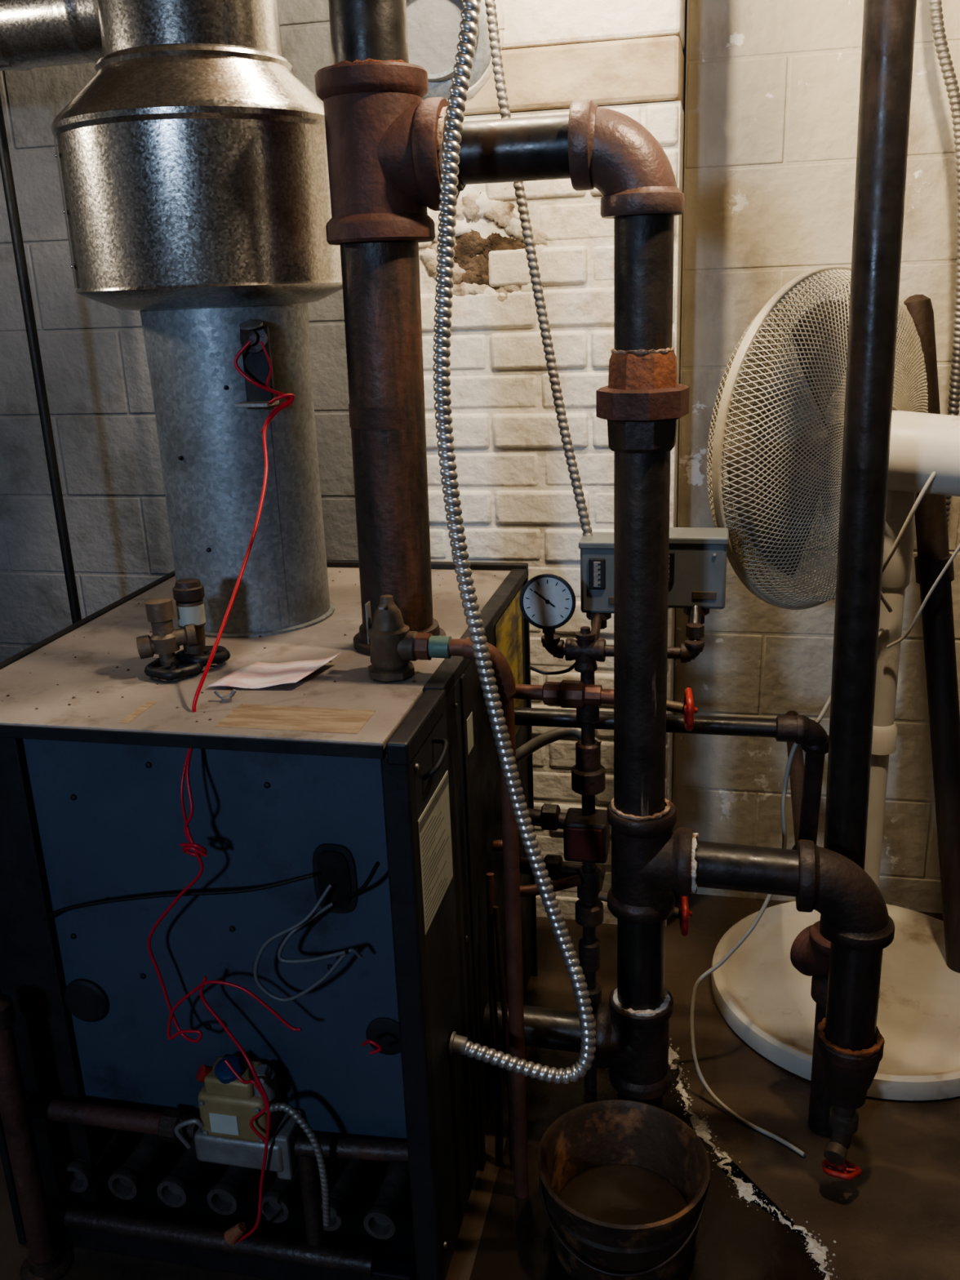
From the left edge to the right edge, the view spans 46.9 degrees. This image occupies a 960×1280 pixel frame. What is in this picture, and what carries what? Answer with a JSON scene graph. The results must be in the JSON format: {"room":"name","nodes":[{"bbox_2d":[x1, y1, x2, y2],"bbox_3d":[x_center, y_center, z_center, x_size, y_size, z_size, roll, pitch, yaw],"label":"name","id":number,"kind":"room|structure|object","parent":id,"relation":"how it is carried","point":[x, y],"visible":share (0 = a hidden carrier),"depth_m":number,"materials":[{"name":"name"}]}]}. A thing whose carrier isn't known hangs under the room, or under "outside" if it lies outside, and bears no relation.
{"room":"mechanical room","nodes":[
{"label":"mechanical room","id":0,"kind":"room"},
{"bbox_2d":[0,0,358,662],"bbox_3d":[-0.992,-0.508,2.830,1.720,2.690,0.142,2,18,12],"label":"wall","id":1,"kind":"structure","parent":0,"point":[94,356],"depth_m":2.71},
{"bbox_2d":[405,0,504,101],"bbox_3d":[-0.087,-1.183,2.161,0.268,0.271,0.058,2,18,12],"label":"vent cover","id":2,"kind":"object","parent":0,"point":[433,28],"depth_m":2.16,"materials":[{"name":"white paint"}]},
{"bbox_2d":[0,892,959,1279],"bbox_3d":[-0.309,1.283,1.114,4.000,0.100,4.350,2,18,12],"label":"floor","id":3,"kind":"structure","parent":0,"point":[899,1219],"depth_m":1.99,"materials":[{"name":"concrete"}]},
{"bbox_2d":[0,993,71,1279],"bbox_3d":[-0.717,0.782,1.727,0.080,0.509,0.080,2,18,12],"label":"pipe","id":4,"kind":"object","parent":3,"relation":"on","point":[46,1260],"visible":1,"depth_m":1.72,"materials":[{"name":"brown metal"}]},
{"bbox_2d":[0,94,81,623],"bbox_3d":[-0.952,-0.482,2.431,0.060,2.500,0.060,2,18,12],"label":"rod","id":5,"kind":"object","parent":3,"relation":"on","point":[5,159],"visible":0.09,"depth_m":2.39,"materials":[{"name":"black metal"}]},
{"bbox_2d":[0,560,537,1279],"bbox_3d":[-0.329,0.429,2.036,0.764,0.962,0.905,2,18,12],"label":"boiler","id":6,"kind":"object","parent":3,"relation":"on","point":[336,771],"visible":0.82,"depth_m":1.69,"materials":[{"name":"metal"}]},
{"bbox_2d":[136,577,230,679],"bbox_3d":[-0.453,-0.022,1.688,0.088,0.134,0.142,13,23,40],"label":"valve fitting","id":7,"kind":"object","parent":6,"relation":"on","point":[188,593],"visible":0.97,"depth_m":1.67,"materials":[{"name":"brown metal"}]},
{"bbox_2d":[50,0,342,638],"bbox_3d":[-0.438,-0.784,1.755,0.450,1.550,0.450,2,18,12],"label":"flue","id":8,"kind":"object","parent":6,"relation":"on","point":[193,162],"visible":0.94,"depth_m":1.65,"materials":[{"name":"metal"}]},
{"bbox_2d":[50,0,342,311],"bbox_3d":[-0.448,-1.036,1.674,0.450,1.020,0.450,2,18,12],"label":"hood","id":9,"kind":"object","parent":8,"relation":"attached to","point":[193,162],"depth_m":1.60,"materials":[{"name":"silver metal"}]},
{"bbox_2d":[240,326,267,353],"bbox_3d":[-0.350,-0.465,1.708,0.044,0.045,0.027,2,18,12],"label":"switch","id":10,"kind":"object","parent":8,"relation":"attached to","point":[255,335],"depth_m":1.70,"materials":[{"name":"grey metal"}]},
{"bbox_2d":[239,318,275,401],"bbox_3d":[-0.350,-0.432,1.716,0.045,0.128,0.036,2,18,12],"label":"switch","id":11,"kind":"object","parent":8,"relation":"attached to","point":[253,362],"depth_m":1.72,"materials":[{"name":"metal"}]},
{"bbox_2d":[43,861,382,1226],"bbox_3d":[-0.394,0.578,1.646,0.564,0.622,0.074,2,18,12],"label":"cables","id":12,"kind":"object","parent":6,"relation":"attached to","point":[279,1106],"visible":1,"depth_m":1.59,"materials":[{"name":"grey plastic"}]},
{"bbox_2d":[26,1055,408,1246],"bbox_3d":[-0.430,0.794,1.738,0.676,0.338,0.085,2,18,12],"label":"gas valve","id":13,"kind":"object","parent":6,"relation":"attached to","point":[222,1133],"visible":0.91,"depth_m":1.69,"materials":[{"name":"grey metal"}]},
{"bbox_2d":[293,1134,408,1162],"bbox_3d":[-0.197,0.778,1.692,0.201,0.030,0.030,0,18,7],"label":"pipe","id":14,"kind":"object","parent":13,"relation":"attached to","point":[343,1148],"depth_m":1.68,"materials":[{"name":"black metal"}]},
{"bbox_2d":[147,340,301,1244],"bbox_3d":[-0.346,0.235,1.699,0.238,1.323,0.452,2,18,12],"label":"wire","id":15,"kind":"object","parent":6,"relation":"attached to","point":[233,1234],"visible":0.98,"depth_m":1.63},
{"bbox_2d":[213,688,236,702],"bbox_3d":[-0.361,0.078,1.569,0.033,0.018,0.014,2,18,12],"label":"nut","id":16,"kind":"object","parent":6,"relation":"on","point":[227,698],"visible":1,"depth_m":1.57,"materials":[{"name":"metal"}]},
{"bbox_2d":[206,652,341,688],"bbox_3d":[-0.306,0.044,1.657,0.165,0.020,0.127,2,18,12],"label":"leaflet","id":17,"kind":"object","parent":6,"relation":"on","point":[257,674],"visible":1,"depth_m":1.66,"materials":[{"name":"white paper"}]},
{"bbox_2d":[314,0,466,656],"bbox_3d":[-0.129,-0.732,1.556,0.209,1.550,0.157,2,18,12],"label":"riser pipe","id":18,"kind":"object","parent":6,"relation":"on","point":[384,147],"visible":0.78,"depth_m":1.58,"materials":[{"name":"black metal"}]},
{"bbox_2d":[364,594,475,682],"bbox_3d":[-0.078,-0.011,1.615,0.161,0.133,0.072,2,18,12],"label":"valve","id":19,"kind":"object","parent":6,"relation":"attached to","point":[397,646],"depth_m":1.61,"materials":[{"name":"brown metal"}]},
{"bbox_2d":[485,642,515,764],"bbox_3d":[0.039,0.081,1.618,0.040,0.184,0.072,2,18,12],"label":"pipe","id":20,"kind":"object","parent":6,"relation":"attached to","point":[505,682],"depth_m":1.62,"materials":[{"name":"brown metal"}]},
{"bbox_2d":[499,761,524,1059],"bbox_3d":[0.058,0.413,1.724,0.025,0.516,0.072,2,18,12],"label":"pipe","id":21,"kind":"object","parent":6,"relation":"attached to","point":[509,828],"depth_m":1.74,"materials":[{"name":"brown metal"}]},
{"bbox_2d":[510,1070,528,1198],"bbox_3d":[0.073,0.803,1.849,0.025,0.256,0.072,2,18,12],"label":"pipe","id":22,"kind":"object","parent":6,"relation":"attached to","point":[518,1099],"depth_m":1.87,"materials":[{"name":"brown metal"}]},
{"bbox_2d":[514,706,829,849],"bbox_3d":[0.399,0.190,2.324,0.586,0.346,0.697,2,18,12],"label":"pipe","id":23,"kind":"object","parent":6,"relation":"attached to","point":[806,780],"visible":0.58,"depth_m":1.98,"materials":[{"name":"black iron"},{"name":"rusty cast iron"}]},
{"bbox_2d":[485,840,581,1171],"bbox_3d":[0.075,0.626,1.995,0.116,0.585,0.245,11,22,36],"label":"pipe","id":24,"kind":"object","parent":3,"relation":"on","point":[494,935],"visible":0.49,"depth_m":1.91,"materials":[{"name":"brown metal"}]},
{"bbox_2d":[418,100,684,926],"bbox_3d":[0.144,-0.202,2.571,0.608,1.842,0.225,2,18,12],"label":"brick","id":25,"kind":"object","parent":3,"relation":"on","point":[517,496],"visible":0.29,"depth_m":2.38,"materials":[{"name":"white brick"}]},
{"bbox_2d":[419,247,438,263],"bbox_3d":[-0.099,-0.804,2.319,0.057,0.041,0.021,2,18,12],"label":"patch","id":26,"kind":"object","parent":25,"relation":"attached to","point":[427,255],"visible":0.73,"depth_m":2.31,"materials":[{"name":"white paint"}]},
{"bbox_2d":[425,258,438,277],"bbox_3d":[-0.084,-0.783,2.323,0.066,0.053,0.022,2,18,12],"label":"patch","id":27,"kind":"object","parent":25,"relation":"attached to","point":[431,266],"visible":0.3,"depth_m":2.32,"materials":[{"name":"beige paint"}]},
{"bbox_2d":[429,237,457,253],"bbox_3d":[-0.078,-0.823,2.307,0.065,0.051,0.021,2,18,12],"label":"patch","id":28,"kind":"object","parent":25,"relation":"attached to","point":[433,246],"visible":0.2,"depth_m":2.31,"materials":[{"name":"white paint"}]},
{"bbox_2d":[431,220,455,244],"bbox_3d":[-0.077,-0.845,2.301,0.069,0.059,0.021,2,18,12],"label":"patch","id":29,"kind":"object","parent":25,"relation":"attached to","point":[437,232],"visible":0.2,"depth_m":2.29,"materials":[{"name":"white paint"}]},
{"bbox_2d":[451,262,466,284],"bbox_3d":[-0.059,-0.769,2.322,0.066,0.055,0.022,2,18,12],"label":"patch","id":30,"kind":"object","parent":25,"relation":"attached to","point":[458,272],"visible":0.37,"depth_m":2.31,"materials":[{"name":"beige paint"}]},
{"bbox_2d":[454,197,465,220],"bbox_3d":[-0.047,-0.883,2.281,0.045,0.056,0.022,2,18,12],"label":"patch","id":31,"kind":"object","parent":25,"relation":"attached to","point":[460,206],"visible":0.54,"depth_m":2.27,"materials":[{"name":"white paint"}]},
{"bbox_2d":[452,281,472,296],"bbox_3d":[-0.032,-0.731,2.329,0.083,0.050,0.023,2,18,12],"label":"patch","id":32,"kind":"object","parent":25,"relation":"attached to","point":[460,290],"visible":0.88,"depth_m":2.32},
{"bbox_2d":[455,232,470,243],"bbox_3d":[-0.045,-0.838,2.298,0.076,0.057,0.016,2,18,12],"label":"rubble","id":33,"kind":"object","parent":25,"relation":"attached to","point":[462,237],"visible":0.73,"depth_m":2.29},
{"bbox_2d":[453,242,462,252],"bbox_3d":[-0.041,-0.816,2.304,0.039,0.036,0.016,2,18,12],"label":"rubble","id":34,"kind":"object","parent":33,"relation":"on","point":[459,246],"visible":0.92,"depth_m":2.30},
{"bbox_2d":[453,217,471,236],"bbox_3d":[-0.052,-0.855,2.292,0.075,0.056,0.023,2,18,12],"label":"patch","id":35,"kind":"object","parent":25,"relation":"attached to","point":[461,227],"visible":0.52,"depth_m":2.28,"materials":[{"name":"white paint"}]},
{"bbox_2d":[460,248,469,262],"bbox_3d":[-0.031,-0.803,2.307,0.052,0.053,0.016,2,18,12],"label":"rubble","id":36,"kind":"object","parent":25,"relation":"attached to","point":[466,251],"visible":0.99,"depth_m":2.30,"materials":[{"name":"brown stone"}]},
{"bbox_2d":[457,262,473,270],"bbox_3d":[-0.022,-0.783,2.311,0.069,0.033,0.017,2,18,12],"label":"rubble","id":37,"kind":"object","parent":25,"relation":"attached to","point":[466,267],"visible":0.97,"depth_m":2.31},
{"bbox_2d":[453,248,465,263],"bbox_3d":[-0.039,-0.801,2.309,0.053,0.050,0.016,2,18,12],"label":"rubble","id":38,"kind":"object","parent":37,"relation":"on","point":[459,255],"visible":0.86,"depth_m":2.30,"materials":[{"name":"brown stone"}]},
{"bbox_2d":[456,240,476,250],"bbox_3d":[-0.023,-0.821,2.298,0.067,0.050,0.016,2,18,12],"label":"rubble","id":39,"kind":"object","parent":25,"relation":"attached to","point":[464,244],"visible":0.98,"depth_m":2.29,"materials":[{"name":"brown stone"}]},
{"bbox_2d":[463,255,472,264],"bbox_3d":[-0.025,-0.792,2.308,0.037,0.049,0.016,2,18,12],"label":"rubble","id":40,"kind":"object","parent":25,"relation":"attached to","point":[467,259],"visible":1,"depth_m":2.30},
{"bbox_2d":[461,269,477,282],"bbox_3d":[-0.021,-0.761,2.318,0.068,0.047,0.016,2,18,12],"label":"rubble","id":41,"kind":"object","parent":25,"relation":"attached to","point":[468,275],"visible":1,"depth_m":2.31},
{"bbox_2d":[462,191,479,222],"bbox_3d":[-0.015,-0.889,2.273,0.052,0.064,0.021,2,18,12],"label":"patch","id":42,"kind":"object","parent":25,"relation":"attached to","point":[470,210],"visible":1,"depth_m":2.27,"materials":[{"name":"white paint"}]},
{"bbox_2d":[466,275,478,284],"bbox_3d":[-0.014,-0.750,2.320,0.042,0.044,0.018,2,18,12],"label":"rubble","id":43,"kind":"object","parent":25,"relation":"attached to","point":[474,278],"visible":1,"depth_m":2.31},
{"bbox_2d":[468,248,476,257],"bbox_3d":[-0.018,-0.813,2.300,0.036,0.056,0.017,2,18,12],"label":"rubble","id":44,"kind":"object","parent":25,"relation":"attached to","point":[472,254],"visible":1,"depth_m":2.30,"materials":[{"name":"brown stone"}]},
{"bbox_2d":[462,246,484,254],"bbox_3d":[-0.010,-0.814,2.298,0.072,0.034,0.017,2,18,12],"label":"rubble","id":45,"kind":"object","parent":25,"relation":"attached to","point":[477,250],"visible":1,"depth_m":2.29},
{"bbox_2d":[465,228,481,244],"bbox_3d":[-0.021,-0.830,2.295,0.057,0.041,0.017,2,18,12],"label":"rubble","id":46,"kind":"object","parent":45,"relation":"on","point":[468,236],"visible":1,"depth_m":2.29,"materials":[{"name":"brown stone"}]},
{"bbox_2d":[474,237,485,248],"bbox_3d":[-0.004,-0.819,2.295,0.071,0.034,0.017,2,18,12],"label":"rubble","id":47,"kind":"object","parent":46,"relation":"on","point":[480,242],"visible":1,"depth_m":2.29,"materials":[{"name":"brown stone"}]},
{"bbox_2d":[466,283,488,295],"bbox_3d":[-0.004,-0.733,2.321,0.066,0.037,0.022,2,18,12],"label":"patch","id":48,"kind":"object","parent":25,"relation":"attached to","point":[476,289],"visible":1,"depth_m":2.31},
{"bbox_2d":[476,274,488,284],"bbox_3d":[0.007,-0.748,2.315,0.056,0.047,0.017,2,18,12],"label":"rubble","id":49,"kind":"object","parent":48,"relation":"on","point":[482,280],"visible":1,"depth_m":2.31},
{"bbox_2d":[469,256,488,276],"bbox_3d":[0.002,-0.777,2.308,0.071,0.057,0.018,2,18,12],"label":"rubble","id":50,"kind":"object","parent":25,"relation":"attached to","point":[476,267],"visible":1,"depth_m":2.30,"materials":[{"name":"brown stone"}]},
{"bbox_2d":[482,248,488,261],"bbox_3d":[0.019,-0.797,2.297,0.040,0.046,0.017,2,18,12],"label":"rubble","id":51,"kind":"object","parent":25,"relation":"attached to","point":[486,253],"visible":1,"depth_m":2.29,"materials":[{"name":"brown stone"}]},
{"bbox_2d":[482,238,490,250],"bbox_3d":[0.015,-0.817,2.291,0.034,0.031,0.017,2,18,12],"label":"rubble","id":52,"kind":"object","parent":51,"relation":"on","point":[487,243],"visible":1,"depth_m":2.28,"materials":[{"name":"brown stone"}]},
{"bbox_2d":[475,191,500,218],"bbox_3d":[0.014,-0.890,2.265,0.065,0.053,0.022,2,18,12],"label":"patch","id":53,"kind":"object","parent":25,"relation":"attached to","point":[485,205],"visible":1,"depth_m":2.26,"materials":[{"name":"white paint"}]},
{"bbox_2d":[483,286,495,294],"bbox_3d":[0.019,-0.721,2.320,0.041,0.056,0.021,2,18,12],"label":"patch","id":54,"kind":"object","parent":25,"relation":"attached to","point":[488,290],"visible":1,"depth_m":2.31,"materials":[{"name":"white paint"}]},
{"bbox_2d":[486,240,497,252],"bbox_3d":[0.031,-0.808,2.290,0.051,0.056,0.017,2,18,12],"label":"rubble","id":55,"kind":"object","parent":25,"relation":"on","point":[493,248],"visible":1,"depth_m":2.28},
{"bbox_2d":[486,275,503,289],"bbox_3d":[0.032,-0.745,2.311,0.074,0.054,0.017,2,18,12],"label":"rubble","id":56,"kind":"object","parent":25,"relation":"attached to","point":[487,282],"visible":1,"depth_m":2.31,"materials":[{"name":"brown soil"}]},
{"bbox_3d":[0.026,-0.771,2.303,0.058,0.031,0.017,2,18,12],"label":"rubble","id":57,"kind":"object","parent":56,"relation":"on","visible":0},
{"bbox_2d":[474,253,488,265],"bbox_3d":[0.007,-0.786,2.303,0.056,0.038,0.017,2,18,12],"label":"rubble","id":58,"kind":"object","parent":57,"relation":"on","point":[480,259],"visible":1,"depth_m":2.30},
{"bbox_2d":[484,266,488,275],"bbox_3d":[0.015,-0.772,2.306,0.044,0.048,0.018,2,18,12],"label":"rubble","id":59,"kind":"object","parent":58,"relation":"on","point":[486,269],"visible":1,"depth_m":2.30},
{"bbox_2d":[483,200,515,225],"bbox_3d":[0.041,-0.875,2.264,0.071,0.052,0.021,2,18,12],"label":"patch","id":60,"kind":"object","parent":25,"relation":"attached to","point":[503,208],"visible":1,"depth_m":2.25,"materials":[{"name":"white paint"}]},
{"bbox_2d":[495,286,507,302],"bbox_3d":[0.048,-0.715,2.315,0.048,0.062,0.023,2,18,12],"label":"patch","id":61,"kind":"object","parent":25,"relation":"attached to","point":[500,298],"visible":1,"depth_m":2.31,"materials":[{"name":"beige concrete"}]},
{"bbox_2d":[494,236,509,250],"bbox_3d":[0.046,-0.812,2.286,0.060,0.048,0.017,2,18,12],"label":"rubble","id":62,"kind":"object","parent":25,"relation":"on","point":[502,246],"visible":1,"depth_m":2.28,"materials":[{"name":"brown stone"}]},
{"bbox_2d":[497,208,519,228],"bbox_3d":[0.059,-0.860,2.265,0.063,0.042,0.020,2,18,12],"label":"patch","id":63,"kind":"object","parent":25,"relation":"attached to","point":[504,220],"visible":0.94,"depth_m":2.26,"materials":[{"name":"white paint"}]},
{"bbox_2d":[503,284,520,293],"bbox_3d":[0.065,-0.736,2.304,0.044,0.042,0.021,2,18,12],"label":"patch","id":64,"kind":"object","parent":25,"relation":"attached to","point":[509,289],"visible":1,"depth_m":2.30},
{"bbox_2d":[505,208,522,239],"bbox_3d":[0.077,-0.848,2.264,0.054,0.064,0.021,2,18,12],"label":"patch","id":65,"kind":"object","parent":25,"relation":"attached to","point":[515,224],"visible":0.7,"depth_m":2.26,"materials":[{"name":"white paint"}]},
{"bbox_2d":[506,237,525,249],"bbox_3d":[0.071,-0.806,2.282,0.069,0.054,0.017,2,18,12],"label":"rubble","id":66,"kind":"object","parent":25,"relation":"on","point":[518,245],"visible":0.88,"depth_m":2.27,"materials":[{"name":"brown stone"}]},
{"bbox_2d":[512,226,534,242],"bbox_3d":[0.092,-0.833,2.266,0.053,0.040,0.021,2,18,12],"label":"patch","id":67,"kind":"object","parent":25,"relation":"attached to","point":[520,237],"visible":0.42,"depth_m":2.26,"materials":[{"name":"white paint"}]},
{"bbox_2d":[520,283,542,293],"bbox_3d":[0.106,-0.732,2.296,0.051,0.047,0.022,2,18,12],"label":"patch","id":68,"kind":"object","parent":25,"relation":"attached to","point":[524,288],"visible":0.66,"depth_m":2.29,"materials":[{"name":"white paint"}]},
{"bbox_2d":[523,228,547,248],"bbox_3d":[0.110,-0.818,2.268,0.060,0.050,0.022,2,18,12],"label":"patch","id":69,"kind":"object","parent":25,"relation":"attached to","point":[540,237],"visible":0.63,"depth_m":2.26,"materials":[{"name":"white paint"}]},
{"bbox_2d":[524,244,546,252],"bbox_3d":[0.114,-0.798,2.272,0.055,0.063,0.021,2,18,12],"label":"patch","id":70,"kind":"object","parent":25,"relation":"attached to","point":[539,248],"visible":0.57,"depth_m":2.26,"materials":[{"name":"white paint"}]},
{"bbox_2d":[462,35,684,115],"bbox_3d":[0.104,-1.128,2.257,0.606,0.111,0.196,2,18,12],"label":"wall block","id":71,"kind":"object","parent":25,"relation":"on","point":[645,70],"visible":0.43,"depth_m":2.14,"materials":[{"name":"white brick"}]},
{"bbox_3d":[0.035,-0.799,2.292,0.050,0.038,0.018,2,18,12],"label":"rubble","id":72,"kind":"object","parent":25,"relation":"attached to","visible":0},
{"bbox_2d":[487,231,503,247],"bbox_3d":[0.031,-0.823,2.286,0.046,0.041,0.016,2,18,12],"label":"rubble","id":73,"kind":"object","parent":72,"relation":"on","point":[494,238],"visible":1,"depth_m":2.28,"materials":[{"name":"brown stone"}]},
{"bbox_2d":[513,604,704,1090],"bbox_3d":[0.220,0.400,2.054,0.374,0.967,0.209,4,19,19],"label":"pipe","id":74,"kind":"object","parent":3,"relation":"on","point":[586,829],"visible":0.94,"depth_m":1.94,"materials":[{"name":"black metal"}]},
{"bbox_2d":[519,573,575,644],"bbox_3d":[0.115,-0.053,1.857,0.095,0.122,0.031,2,18,12],"label":"pressure gauge","id":75,"kind":"object","parent":74,"relation":"attached to","point":[547,602],"visible":1,"depth_m":1.85,"materials":[{"name":"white metal"}]},
{"bbox_2d":[578,532,613,629],"bbox_3d":[0.233,-0.102,1.945,0.109,0.159,0.085,2,18,12],"label":"pressure control box","id":76,"kind":"object","parent":74,"relation":"attached to","point":[597,550],"visible":0.63,"depth_m":1.91,"materials":[{"name":"grey metal"}]},
{"bbox_2d":[667,527,728,624],"bbox_3d":[0.364,-0.109,1.913,0.124,0.156,0.085,2,18,12],"label":"pressure control box","id":77,"kind":"object","parent":74,"relation":"attached to","point":[697,556],"visible":0.66,"depth_m":1.87,"materials":[{"name":"grey metal"}]},
{"bbox_2d":[537,1099,711,1279],"bbox_3d":[0.231,0.905,1.791,0.276,0.165,0.274,2,18,12],"label":"bucket","id":78,"kind":"object","parent":3,"relation":"on","point":[624,1184],"visible":1,"depth_m":1.82,"materials":[{"name":"brown metal"}]},
{"bbox_2d":[469,1046,826,1279],"bbox_3d":[0.318,0.934,1.960,0.560,0.001,0.700,2,18,12],"label":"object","id":79,"kind":"structure","parent":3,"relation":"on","point":[735,1240],"depth_m":1.84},
{"bbox_2d":[457,98,894,1180],"bbox_3d":[0.310,0.099,1.729,0.692,1.731,0.134,2,18,14],"label":"pipe","id":80,"kind":"object","parent":3,"relation":"on","point":[606,150],"visible":0.99,"depth_m":1.72,"materials":[{"name":"black iron"},{"name":"rusty cast iron"}]},
{"bbox_2d":[668,1038,837,1279],"bbox_3d":[0.451,0.919,1.986,0.110,0.004,0.642,-8,19,-18],"label":"crust","id":81,"kind":"object","parent":3,"relation":"on","point":[745,1189],"visible":0.91,"depth_m":1.92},
{"bbox_2d":[689,266,959,1156],"bbox_3d":[0.774,0.078,2.106,0.690,1.508,0.794,2,18,12],"label":"pedestal fan","id":82,"kind":"object","parent":3,"relation":"on","point":[777,477],"visible":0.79,"depth_m":2.05,"materials":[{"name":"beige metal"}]},
{"bbox_2d":[790,0,916,1137],"bbox_3d":[0.582,-0.296,1.668,0.109,2.500,0.121,-7,18,-15],"label":"drain pipe","id":83,"kind":"object","parent":3,"relation":"on","point":[888,33],"visible":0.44,"depth_m":1.64,"materials":[{"name":"black metal"}]},
{"bbox_2d":[902,294,959,973],"bbox_3d":[0.945,0.053,2.262,0.262,1.456,0.071,5,19,21],"label":"wooden post","id":84,"kind":"object","parent":3,"relation":"on","point":[931,514],"visible":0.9,"depth_m":2.24,"materials":[{"name":"brown wood"}]},
{"bbox_2d":[498,0,685,50],"bbox_3d":[0.092,-1.451,2.156,0.606,0.563,0.192,2,18,12],"label":"wall","id":85,"kind":"structure","parent":0,"point":[528,24],"depth_m":2.12,"materials":[{"name":"white paint"}]},
{"bbox_2d":[671,0,959,913],"bbox_3d":[1.222,-0.487,2.371,1.560,2.611,0.141,2,18,12],"label":"wall","id":86,"kind":"structure","parent":0,"point":[771,105],"depth_m":2.34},
{"bbox_3d":[-0.404,-1.191,0.320,4.000,0.100,4.350,2,18,12],"label":"ceiling","id":87,"kind":"structure","parent":0,"visible":0},
{"bbox_2d":[432,0,595,1084],"bbox_3d":[0.040,-0.367,1.435,0.219,2.163,0.179,2,18,12],"label":"cable","id":88,"kind":"object","parent":87,"relation":"hanging from","point":[458,1044],"visible":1,"depth_m":1.54,"materials":[{"name":"metal"}]},
{"bbox_2d":[484,0,593,536],"bbox_3d":[0.064,-0.882,1.819,0.039,1.421,0.292,-17,23,-39],"label":"conduit","id":89,"kind":"object","parent":87,"relation":"attached to","point":[491,5],"visible":0.9,"depth_m":1.88,"materials":[{"name":"silver metal"}]},
{"bbox_2d":[928,0,959,526],"bbox_3d":[0.869,-0.864,2.110,0.174,1.690,0.040,14,24,42],"label":"conduit","id":90,"kind":"object","parent":87,"relation":"attached to","point":[935,8],"visible":0.6,"depth_m":2.06,"materials":[{"name":"silver metal"}]},
{"bbox_3d":[-2.310,0.082,1.151,0.082,2.685,4.294,2,18,12],"label":"blocks","id":91,"kind":"object","parent":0,"visible":0},
{"bbox_2d":[0,0,102,71],"bbox_3d":[-1.190,-1.158,2.112,1.600,0.190,0.190,2,18,12],"label":"vent duct","id":92,"kind":"object","parent":91,"relation":"attached to","point":[34,33],"visible":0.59,"depth_m":1.97,"materials":[{"name":"silver metal"}]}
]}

